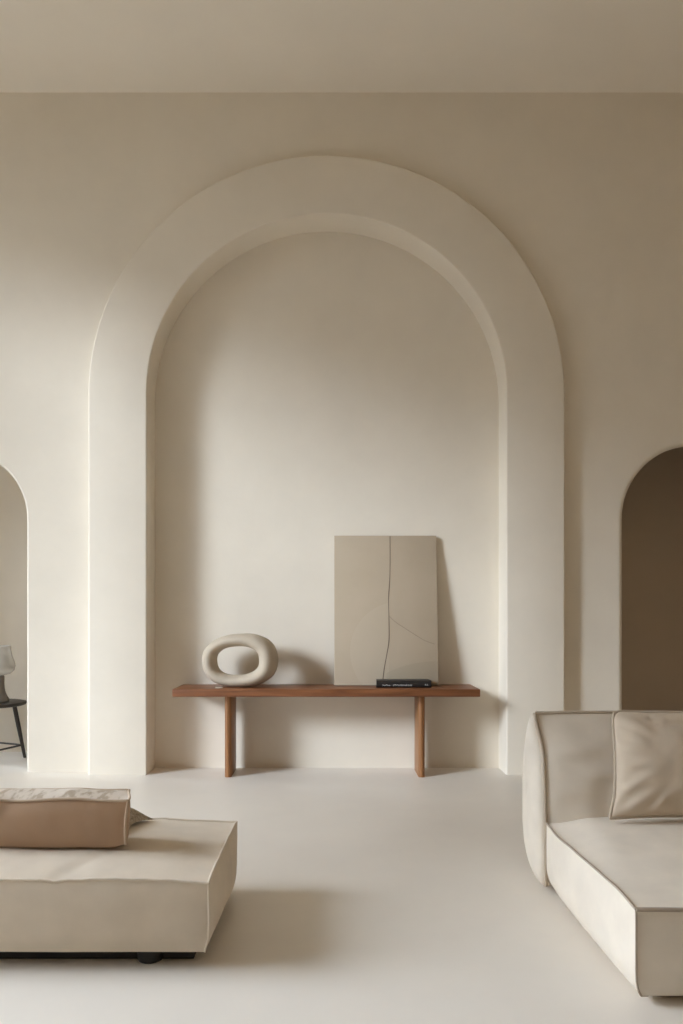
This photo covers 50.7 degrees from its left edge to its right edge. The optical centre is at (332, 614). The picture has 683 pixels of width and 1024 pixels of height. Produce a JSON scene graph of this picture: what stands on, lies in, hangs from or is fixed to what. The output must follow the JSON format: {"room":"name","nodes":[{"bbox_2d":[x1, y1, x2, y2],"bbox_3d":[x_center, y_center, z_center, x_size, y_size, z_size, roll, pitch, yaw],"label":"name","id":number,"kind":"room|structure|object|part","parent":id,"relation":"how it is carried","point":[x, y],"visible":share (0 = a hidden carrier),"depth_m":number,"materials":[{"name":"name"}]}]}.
{"room":"living room","nodes":[
{"label":"living room","id":0,"kind":"room"},
{"bbox_2d":[0,752,682,1023],"bbox_3d":[-0.800,1.350,1.170,10.700,0.100,11.540,0,0,0],"label":"floor","id":1,"kind":"structure","parent":0,"point":[358,895],"depth_m":3.00,"materials":[{"name":"beige concrete"}]},
{"bbox_2d":[0,699,26,757],"bbox_3d":[-3.035,1.041,6.470,0.524,0.522,0.524,0,0,0],"label":"stool","id":2,"kind":"object","parent":1,"relation":"on","point":[13,703],"visible":0.95,"depth_m":6.52,"materials":[{"name":"black wood"}]},
{"bbox_2d":[0,645,15,702],"bbox_3d":[-3.012,0.528,6.450,0.312,0.504,0.312,0,0,0],"label":"table lamp","id":3,"kind":"object","parent":2,"relation":"on","point":[7,663],"visible":1,"depth_m":6.40,"materials":[{"name":"beige fabric"}]},
{"bbox_3d":[-3.012,0.409,6.450,0.312,0.266,0.312,0,0,0],"label":"lamp shade","id":4,"kind":"part","parent":3,"relation":"part of","materials":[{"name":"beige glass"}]},
{"bbox_3d":[-3.035,0.797,6.470,0.524,0.034,0.524,0,0,0],"label":"seat","id":5,"kind":"part","parent":2,"relation":"part of","materials":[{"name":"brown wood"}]},
{"bbox_3d":[-2.853,1.054,6.544,0.120,0.495,0.038,0,0,-22],"label":"leg","id":6,"kind":"part","parent":2,"relation":"part of","materials":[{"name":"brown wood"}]},
{"bbox_2d":[0,817,237,963],"bbox_3d":[-1.342,1.113,3.018,1.828,0.375,0.804,0,0,0],"label":"ottoman","id":7,"kind":"object","parent":1,"relation":"on","point":[164,893],"visible":0.84,"depth_m":2.64,"materials":[{"name":"beige fabric"}]},
{"bbox_2d":[0,788,130,847],"bbox_3d":[-1.419,0.819,2.946,1.222,0.210,0.220,0,0,0],"label":"bolster","id":8,"kind":"object","parent":7,"relation":"on","point":[29,817],"visible":1,"depth_m":2.85,"materials":[{"name":"beige fabric"}]},
{"bbox_2d":[129,807,153,825],"bbox_3d":[-1.135,0.885,3.195,0.630,0.112,0.250,0,0,0],"label":"cushion","id":9,"kind":"object","parent":7,"relation":"on","point":[135,815],"visible":0.07,"depth_m":3.24,"materials":[{"name":"beige fabric"}]},
{"bbox_2d":[172,684,479,776],"bbox_3d":[-0.053,0.943,5.885,2.433,0.715,0.410,0,0,0],"label":"bench","id":10,"kind":"object","parent":1,"relation":"on","point":[230,694],"visible":1,"depth_m":5.73,"materials":[{"name":"brown wood"}]},
{"bbox_3d":[-0.842,0.973,5.919,0.053,0.654,0.317,0,0,0],"label":"leg","id":11,"kind":"part","parent":10,"relation":"part of","materials":[{"name":"brown wood"}]},
{"bbox_2d":[202,633,277,686],"bbox_3d":[-0.755,0.367,5.884,0.624,0.435,0.244,0,0,10],"label":"ring sculpture","id":12,"kind":"object","parent":10,"relation":"on","point":[266,650],"visible":1,"depth_m":5.79,"materials":[{"name":"ceramic"}]},
{"bbox_2d":[334,536,438,685],"bbox_3d":[0.442,-0.043,6.035,0.862,1.256,0.179,0,0,0],"label":"painting","id":13,"kind":"object","parent":10,"relation":"on","point":[386,620],"visible":0.95,"depth_m":6.02,"materials":[{"name":"paint"}]},
{"bbox_2d":[375,679,431,687],"bbox_3d":[0.571,0.556,5.860,0.442,0.058,0.151,0,0,0],"label":"book","id":14,"kind":"object","parent":10,"relation":"on","point":[380,683],"visible":1,"depth_m":5.79,"materials":[{"name":"paper"}]},
{"bbox_3d":[0.711,0.973,5.918,0.052,0.654,0.317,0,0,0],"label":"leg","id":15,"kind":"part","parent":10,"relation":"part of","materials":[{"name":"brown wood"}]},
{"bbox_2d":[522,710,682,996],"bbox_3d":[2.142,0.879,3.039,2.416,0.841,1.368,0,0,0],"label":"sofa","id":16,"kind":"object","parent":1,"relation":"on","point":[621,879],"visible":0.9,"depth_m":3.00,"materials":[{"name":"fabric"}]},
{"bbox_3d":[2.142,0.875,3.518,2.416,0.811,0.409,0,0,0],"label":"backrest","id":17,"kind":"part","parent":16,"relation":"part of","materials":[{"name":"fabric"}]},
{"bbox_3d":[2.162,1.097,2.865,2.376,0.385,1.020,0,0,0],"label":"seat","id":18,"kind":"part","parent":16,"relation":"part of","materials":[{"name":"fabric"}]},
{"bbox_2d":[608,710,682,819],"bbox_3d":[1.527,0.666,3.208,0.638,0.463,0.216,0,0,0],"label":"throw pillow","id":19,"kind":"object","parent":16,"relation":"on","point":[647,745],"visible":1,"depth_m":3.15,"materials":[{"name":"beige fabric"}]},
{"bbox_2d":[0,93,682,771],"bbox_3d":[-0.775,-1.512,6.010,10.450,5.625,0.100,0,0,0],"label":"wall","id":20,"kind":"structure","parent":0,"point":[607,168],"depth_m":5.96,"materials":[{"name":"paint"}]},
{"bbox_2d":[155,232,498,767],"bbox_3d":[-0.052,-1.075,6.160,3.240,4.750,0.060,0,0,0],"label":"wall niche","id":21,"kind":"object","parent":20,"relation":"in","point":[317,387],"visible":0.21,"depth_m":6.13,"materials":[{"name":"paint"}]},
{"bbox_2d":[89,156,564,774],"bbox_3d":[-0.052,-1.218,6.005,3.874,5.037,0.310,0,0,0],"label":"arch surround","id":22,"kind":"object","parent":20,"relation":"attached to","point":[248,209],"depth_m":5.85,"materials":[{"name":"paint"}]},
{"bbox_2d":[0,0,682,92],"bbox_3d":[-0.800,-4.375,1.170,10.700,0.100,11.540,0,0,0],"label":"ceiling","id":23,"kind":"structure","parent":0,"point":[47,46],"depth_m":5.48,"materials":[{"name":"paint"}]},
{"bbox_2d":[0,447,682,751],"bbox_3d":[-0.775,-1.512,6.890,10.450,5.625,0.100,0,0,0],"label":"arched openings","id":24,"kind":"structure","parent":0,"point":[652,510],"depth_m":6.84,"materials":[{"name":"brown paint"}]}
]}

